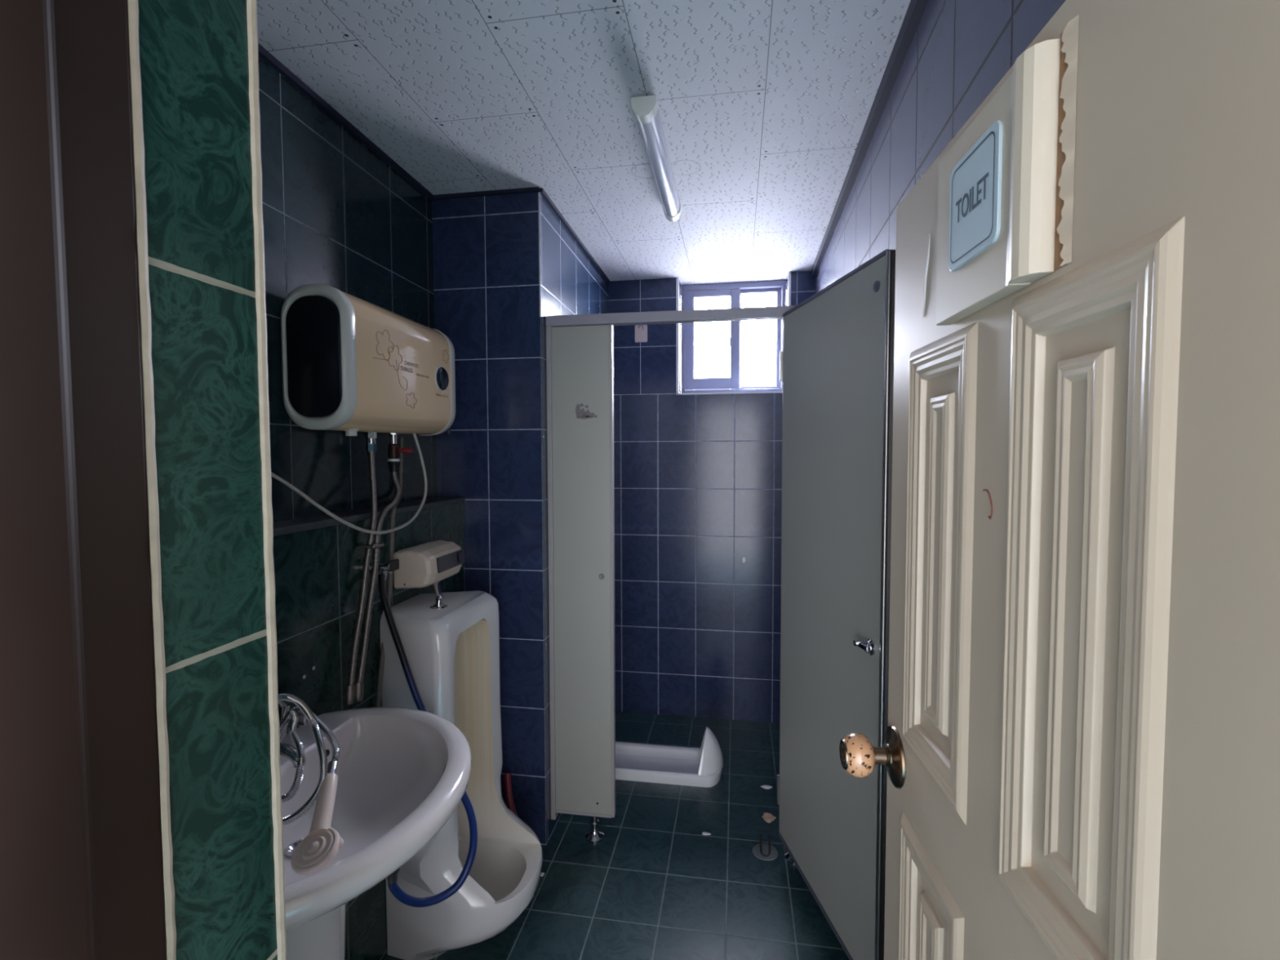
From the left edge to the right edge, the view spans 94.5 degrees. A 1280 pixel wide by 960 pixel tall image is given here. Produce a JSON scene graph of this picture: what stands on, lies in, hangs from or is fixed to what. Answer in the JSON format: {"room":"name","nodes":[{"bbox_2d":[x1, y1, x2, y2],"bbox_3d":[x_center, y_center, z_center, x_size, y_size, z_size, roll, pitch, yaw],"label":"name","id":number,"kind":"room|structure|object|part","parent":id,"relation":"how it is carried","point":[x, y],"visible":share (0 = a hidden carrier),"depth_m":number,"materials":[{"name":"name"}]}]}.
{"room":"public restroom","nodes":[
{"label":"public restroom","id":0,"kind":"room"},
{"bbox_2d":[137,0,277,959],"bbox_3d":[-0.294,0.237,0.376,1.900,2.321,0.185,0,3,9],"label":"wall","id":1,"kind":"structure","parent":0,"point":[193,54],"depth_m":0.41,"materials":[{"name":"green tile"}]},
{"bbox_2d":[0,0,167,959],"bbox_3d":[0.032,0.422,0.269,0.820,1.960,0.122,0,3,9],"label":"door frame","id":2,"kind":"structure","parent":1,"relation":"attached to","point":[82,861],"depth_m":0.32,"materials":[{"name":"brown paint"}]},
{"bbox_2d":[127,0,176,959],"bbox_3d":[-0.304,0.432,0.388,0.009,1.930,0.009,0,3,9],"label":"trim","id":3,"kind":"structure","parent":1,"relation":"attached to","point":[132,5],"depth_m":0.37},
{"bbox_2d":[246,0,286,959],"bbox_3d":[-0.289,0.428,0.479,0.008,1.930,0.008,0,3,9],"label":"trim","id":4,"kind":"structure","parent":1,"relation":"attached to","point":[251,11],"depth_m":0.46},
{"bbox_2d":[257,54,437,522],"bbox_3d":[-0.904,0.194,1.349,0.100,2.321,1.751,0,3,9],"label":"wall","id":5,"kind":"structure","parent":0,"point":[336,215],"depth_m":1.56,"materials":[{"name":"tile"}]},
{"bbox_2d":[280,283,455,444],"bbox_3d":[-0.724,-0.284,1.653,0.214,0.368,0.567,0,3,9],"label":"water heater","id":6,"kind":"object","parent":5,"relation":"attached to","point":[350,364],"visible":1,"depth_m":1.43,"materials":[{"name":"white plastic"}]},
{"bbox_2d":[271,433,427,533],"bbox_3d":[-0.725,0.007,1.492,0.079,0.278,0.627,1,3,18],"label":"power cord","id":7,"kind":"object","parent":6,"relation":"attached to","point":[273,475],"visible":0.91,"depth_m":1.49,"materials":[{"name":"white plastic"}]},
{"bbox_2d":[344,441,377,704],"bbox_3d":[-0.713,0.221,1.532,0.042,0.642,0.226,0,3,-7],"label":"flexible hose","id":8,"kind":"object","parent":6,"relation":"attached to","point":[349,689],"visible":0.98,"depth_m":1.51,"materials":[{"name":"metal"}]},
{"bbox_2d":[362,542,384,548],"bbox_3d":[-0.698,0.172,1.551,0.033,0.010,0.047,0,3,9],"label":"clip","id":9,"kind":"object","parent":8,"relation":"attached to","point":[380,544],"visible":0.93,"depth_m":1.53,"materials":[{"name":"metal"}]},
{"bbox_2d":[376,329,394,360],"bbox_3d":[-0.649,-0.344,1.508,0.002,0.079,0.076,0,3,9],"label":"print","id":10,"kind":"object","parent":6,"relation":"on","point":[384,338],"depth_m":1.51},
{"bbox_3d":[-0.712,-0.300,1.660,0.172,0.335,0.535,0,3,9],"label":"tank casing","id":11,"kind":"part","parent":6,"relation":"part of","materials":[{"name":"beige plastic"}]},
{"bbox_2d":[387,345,402,370],"bbox_3d":[-0.642,-0.321,1.553,0.002,0.067,0.065,0,3,9],"label":"print","id":12,"kind":"object","parent":6,"relation":"attached to","point":[394,352],"depth_m":1.55},
{"bbox_2d":[387,444,413,471],"bbox_3d":[-0.698,-0.065,1.722,0.072,0.081,0.036,0,3,1],"label":"valve","id":13,"kind":"object","parent":6,"relation":"attached to","point":[393,450],"visible":1,"depth_m":1.71,"materials":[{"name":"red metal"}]},
{"bbox_2d":[354,471,400,702],"bbox_3d":[-0.698,0.257,1.591,0.036,0.563,0.308,0,3,-3],"label":"flexible hose","id":14,"kind":"object","parent":13,"relation":"attached to","point":[358,683],"visible":0.99,"depth_m":1.52,"materials":[{"name":"metal"}]},
{"bbox_2d":[387,458,399,461],"bbox_3d":[-0.716,-0.058,1.722,0.034,0.007,0.034,0,3,9],"label":"washer","id":15,"kind":"object","parent":13,"relation":"in","point":[388,460],"depth_m":1.71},
{"bbox_3d":[-0.683,-0.088,1.726,0.042,0.022,0.021,0,3,-7],"label":"lever","id":16,"kind":"part","parent":13,"relation":"part of","materials":[{"name":"red plastic"}]},
{"bbox_2d":[395,360,407,390],"bbox_3d":[-0.637,-0.279,1.583,0.002,0.076,0.053,0,3,9],"label":"print","id":17,"kind":"object","parent":6,"relation":"attached to","point":[401,365],"depth_m":1.58},
{"bbox_2d":[405,392,417,408],"bbox_3d":[-0.629,-0.220,1.632,0.002,0.044,0.055,0,3,9],"label":"print","id":18,"kind":"object","parent":6,"relation":"attached to","point":[411,397],"depth_m":1.63},
{"bbox_2d":[272,502,465,959],"bbox_3d":[-0.820,0.733,1.384,0.121,1.240,1.587,0,3,9],"label":"wall","id":19,"kind":"structure","parent":0,"point":[317,571],"depth_m":1.47,"materials":[{"name":"tile"}]},
{"bbox_2d":[272,497,465,536],"bbox_3d":[-0.809,0.108,1.354,0.106,0.021,1.587,0,3,9],"label":"trim","id":20,"kind":"structure","parent":19,"relation":"on","point":[286,526],"depth_m":1.51,"materials":[{"name":"tile"}]},
{"bbox_2d":[369,558,399,579],"bbox_3d":[-0.693,0.245,1.604,0.054,0.055,0.063,0,3,9],"label":"angle valve","id":21,"kind":"object","parent":19,"relation":"attached to","point":[391,566],"visible":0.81,"depth_m":1.59,"materials":[{"name":"silver metal"}]},
{"bbox_3d":[-0.670,0.232,1.609,0.010,0.030,0.045,0,3,9],"label":"valve handle","id":22,"kind":"part","parent":21,"relation":"part of","materials":[{"name":"black plastic"}]},
{"bbox_2d":[377,573,477,906],"bbox_3d":[-0.516,0.584,1.432,0.195,0.657,0.453,-1,3,-25],"label":"hose","id":23,"kind":"object","parent":21,"relation":"attached to","point":[408,900],"visible":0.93,"depth_m":1.39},
{"bbox_2d":[387,866,401,884],"bbox_3d":[-0.500,0.753,1.195,0.037,0.131,0.040,0,3,9],"label":"tap","id":24,"kind":"object","parent":23,"relation":"attached to","point":[393,878],"visible":0.25,"depth_m":1.20,"materials":[{"name":"metal"}]},
{"bbox_2d":[375,438,404,706],"bbox_3d":[-0.721,0.255,1.743,0.044,0.764,0.331,-1,3,-9],"label":"conduit pipe","id":25,"kind":"object","parent":19,"relation":"attached to","point":[381,664],"visible":0.71,"depth_m":1.66,"materials":[{"name":"plastic"}]},
{"bbox_2d":[393,540,464,588],"bbox_3d":[-0.628,0.253,1.786,0.124,0.117,0.208,0,3,9],"label":"sensor","id":26,"kind":"object","parent":19,"relation":"attached to","point":[420,566],"visible":1,"depth_m":1.70,"materials":[{"name":"beige plastic"}]},
{"bbox_2d":[431,191,608,844],"bbox_3d":[-0.440,0.130,2.712,0.396,2.321,1.208,0,3,9],"label":"wall pillar","id":27,"kind":"structure","parent":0,"point":[493,456],"depth_m":2.10,"materials":[{"name":"blue tile"}]},
{"bbox_2d":[256,0,911,284],"bbox_3d":[0.001,-1.018,1.834,2.000,0.050,3.210,0,3,9],"label":"ceiling","id":28,"kind":"structure","parent":0,"point":[764,106],"depth_m":1.52,"materials":[{"name":"white tile"}]},
{"bbox_2d":[631,95,681,221],"bbox_3d":[0.065,-0.966,1.841,0.066,0.055,0.702,0,3,9],"label":"ceiling light","id":29,"kind":"object","parent":28,"relation":"attached to","point":[645,108],"visible":1,"depth_m":1.70,"materials":[{"name":"white plastic"}]},
{"bbox_2d":[383,711,848,959],"bbox_3d":[-0.146,1.400,1.002,2.600,0.060,5.000,0,3,9],"label":"floor","id":30,"kind":"structure","parent":0,"point":[655,886],"depth_m":1.96,"materials":[{"name":"teal tile"}]},
{"bbox_2d":[280,706,471,959],"bbox_3d":[-0.567,0.964,1.107,0.468,0.803,0.688,0,3,9],"label":"washbasin","id":31,"kind":"object","parent":30,"relation":"on","point":[402,773],"visible":0.53,"depth_m":1.18,"materials":[{"name":"ceramic"}]},
{"bbox_2d":[278,704,306,768],"bbox_3d":[-0.728,0.505,1.154,0.107,0.107,0.160,-2,3,-41],"label":"faucet","id":32,"kind":"object","parent":31,"relation":"on","point":[287,751],"visible":0.18,"depth_m":1.13,"materials":[{"name":"silver metal"}]},
{"bbox_2d":[278,704,289,738],"bbox_3d":[-0.757,0.504,1.200,0.024,0.069,0.098,1,3,23],"label":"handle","id":33,"kind":"object","parent":32,"relation":"attached to","point":[282,710],"depth_m":1.22,"materials":[{"name":"silver metal"}]},
{"bbox_3d":[-0.697,0.524,1.138,0.116,0.043,0.022,0,3,9],"label":"spout","id":34,"kind":"part","parent":32,"relation":"part of","materials":[{"name":"silver metal"}]},
{"bbox_2d":[278,693,343,875],"bbox_3d":[-0.633,0.536,1.093,0.351,0.205,0.159,2,3,32],"label":"shower","id":35,"kind":"object","parent":31,"relation":"on","point":[317,851],"visible":0.66,"depth_m":1.06,"materials":[{"name":"silver metal"}]},
{"bbox_3d":[-0.559,0.577,1.048,0.032,0.077,0.100,-1,3,-17],"label":"handle","id":36,"kind":"part","parent":35,"relation":"part of","materials":[{"name":"beige plastic"}]},
{"bbox_2d":[379,591,542,959],"bbox_3d":[-0.496,0.847,1.730,0.405,0.979,0.382,0,3,9],"label":"urinal","id":37,"kind":"object","parent":30,"relation":"on","point":[452,652],"visible":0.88,"depth_m":1.65,"materials":[{"name":"white ceramic"}]},
{"bbox_2d":[429,580,447,608],"bbox_3d":[-0.575,0.328,1.697,0.048,0.065,0.091,-1,3,-13],"label":"pipe","id":38,"kind":"object","parent":37,"relation":"attached to","point":[438,605],"visible":0.99,"depth_m":1.68,"materials":[{"name":"silver metal"}]},
{"bbox_2d":[503,773,517,815],"bbox_3d":[-0.413,1.171,2.015,0.040,0.288,0.191,-3,4,-43],"label":"handle","id":39,"kind":"object","parent":30,"relation":"on","point":[508,782],"visible":0.35,"depth_m":2.04,"materials":[{"name":"red plastic"}]},
{"bbox_2d":[615,726,723,787],"bbox_3d":[0.026,1.190,2.660,0.692,0.205,0.248,0,3,9],"label":"toilet","id":40,"kind":"object","parent":30,"relation":"on","point":[702,766],"visible":0.85,"depth_m":2.60,"materials":[{"name":"white ceramic"}]},
{"bbox_2d":[697,726,723,775],"bbox_3d":[0.313,1.171,2.612,0.110,0.165,0.236,0,3,9],"label":"hood","id":41,"kind":"object","parent":40,"relation":"attached to","point":[710,753],"depth_m":2.55,"materials":[{"name":"white ceramic"}]},
{"bbox_2d":[545,305,795,864],"bbox_3d":[0.185,0.368,2.079,1.044,1.900,0.068,0,3,9],"label":"partition","id":42,"kind":"structure","parent":30,"relation":"on","point":[580,367],"depth_m":2.13,"materials":[{"name":"laminate"}]},
{"bbox_3d":[-0.208,0.338,2.143,0.211,1.767,0.022,0,3,9],"label":"panel","id":43,"kind":"part","parent":42,"relation":"part of","materials":[{"name":"grey laminate"}]},
{"bbox_3d":[0.183,-0.563,2.037,1.044,0.036,0.042,0,3,9],"label":"header rail","id":44,"kind":"part","parent":42,"relation":"part of","materials":[{"name":"metal"}]},
{"bbox_3d":[0.591,0.340,2.012,0.216,1.769,0.022,0,3,9],"label":"panel","id":45,"kind":"part","parent":42,"relation":"part of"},
{"bbox_2d":[776,248,895,959],"bbox_3d":[0.519,0.353,1.688,0.048,1.780,0.665,-1,3,-8],"label":"door","id":46,"kind":"structure","parent":42,"relation":"attached to","point":[837,359],"depth_m":1.59,"materials":[{"name":"metal"}]},
{"bbox_3d":[0.537,0.397,1.433,0.016,0.024,0.058,-1,3,-8],"label":"latch lever","id":47,"kind":"part","parent":46,"relation":"part of","materials":[{"name":"silver metal"}]},
{"bbox_3d":[0.552,-0.452,1.382,0.004,0.026,0.026,-1,3,-8],"label":"hook plate","id":48,"kind":"part","parent":46,"relation":"part of","materials":[{"name":"grey metal"}]},
{"bbox_2d":[702,831,711,835],"bbox_3d":[0.246,1.310,2.194,0.033,0.005,0.014,0,3,9],"label":"paper scrap","id":49,"kind":"object","parent":30,"relation":"on","point":[703,833],"visible":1,"depth_m":2.19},
{"bbox_2d":[752,834,777,860],"bbox_3d":[0.443,1.294,2.096,0.090,0.048,0.090,0,3,9],"label":"floor drain","id":50,"kind":"object","parent":30,"relation":"on","point":[764,851],"visible":1,"depth_m":2.09,"materials":[{"name":"metal"}]},
{"bbox_2d":[760,785,772,789],"bbox_3d":[0.533,1.294,2.494,0.053,0.009,0.025,0,3,9],"label":"paper scrap","id":51,"kind":"object","parent":30,"relation":"on","point":[766,787],"visible":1,"depth_m":2.49,"materials":[{"name":"white paper"}]},
{"bbox_2d":[761,812,776,822],"bbox_3d":[0.495,1.295,2.274,0.046,0.028,0.042,-2,3,-29],"label":"crumpled tissue","id":52,"kind":"object","parent":30,"relation":"on","point":[768,817],"visible":1,"depth_m":2.27,"materials":[{"name":"beige paper"}]},
{"bbox_2d":[608,271,815,723],"bbox_3d":[0.407,0.105,3.194,1.128,2.321,0.200,0,3,9],"label":"wall","id":53,"kind":"structure","parent":0,"point":[698,477],"depth_m":3.12,"materials":[{"name":"blue tile"}]},
{"bbox_2d":[635,324,647,342],"bbox_3d":[0.005,-0.770,3.109,0.066,0.090,0.017,0,3,9],"label":"wall hook","id":54,"kind":"object","parent":53,"relation":"attached to","point":[641,331],"visible":0.95,"depth_m":3.11,"materials":[{"name":"beige plastic"}]},
{"bbox_2d":[537,191,791,395],"bbox_3d":[0.064,-0.730,2.692,1.471,0.605,0.454,-2,3,-41],"label":"trim","id":55,"kind":"structure","parent":53,"relation":"attached to","point":[539,193],"depth_m":3.06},
{"bbox_2d":[681,280,786,393],"bbox_3d":[0.502,-0.757,3.205,0.551,0.595,0.070,0,3,9],"label":"window","id":56,"kind":"structure","parent":53,"relation":"in","point":[690,384],"depth_m":3.18,"materials":[{"name":"white plastic"}]},
{"bbox_3d":[0.391,-0.758,3.205,0.295,0.532,0.025,0,3,9],"label":"sash","id":57,"kind":"part","parent":56,"relation":"part of","materials":[{"name":"glass"}]},
{"bbox_3d":[0.640,-0.756,3.194,0.244,0.540,0.023,0,3,9],"label":"sash","id":58,"kind":"part","parent":56,"relation":"part of","materials":[{"name":"glass"}]},
{"bbox_2d":[815,0,1066,293],"bbox_3d":[0.696,0.175,1.669,0.100,2.321,2.901,0,3,10],"label":"wall","id":59,"kind":"structure","parent":0,"point":[959,51],"depth_m":1.15,"materials":[{"name":"blue tile"}]},
{"bbox_2d":[257,0,928,284],"bbox_3d":[-0.056,-0.972,1.750,1.454,0.034,2.700,0,3,9],"label":"trim","id":60,"kind":"structure","parent":59,"relation":"attached to","point":[916,8],"depth_m":1.65,"materials":[{"name":"paint"}]},
{"bbox_2d":[839,0,1279,959],"bbox_3d":[0.351,0.480,0.651,0.118,1.787,0.664,0,3,5],"label":"door","id":61,"kind":"structure","parent":59,"relation":"in","point":[1080,751],"depth_m":0.46,"materials":[{"name":"beige paint"}]},
{"bbox_3d":[0.344,0.432,0.932,0.043,0.065,0.065,0,3,5],"label":"knob","id":62,"kind":"part","parent":61,"relation":"part of","materials":[{"name":"beige ceramic"}]},
{"bbox_3d":[0.389,0.871,0.810,0.014,0.732,0.208,0,3,5],"label":"panel moulding","id":63,"kind":"part","parent":61,"relation":"part of","materials":[{"name":"beige paint"}]},
{"bbox_3d":[0.387,0.107,0.775,0.014,0.580,0.208,0,3,5],"label":"panel moulding","id":64,"kind":"part","parent":61,"relation":"part of","materials":[{"name":"beige paint"}]},
{"bbox_2d":[935,14,1079,325],"bbox_3d":[0.359,-0.286,0.609,0.025,0.202,0.238,0,3,6],"label":"door sign","id":65,"kind":"object","parent":61,"relation":"attached to","point":[1006,187],"visible":1,"depth_m":0.54,"materials":[{"name":"paint"}]},
{"bbox_3d":[0.353,-0.294,0.627,0.004,0.117,0.112,0,3,5],"label":"sign plate","id":66,"kind":"part","parent":65,"relation":"part of","materials":[{"name":"blue plastic"}]},
{"bbox_3d":[0.360,0.121,0.496,0.014,0.594,0.208,0,3,5],"label":"panel moulding","id":67,"kind":"part","parent":61,"relation":"part of","materials":[{"name":"beige paint"}]}
]}

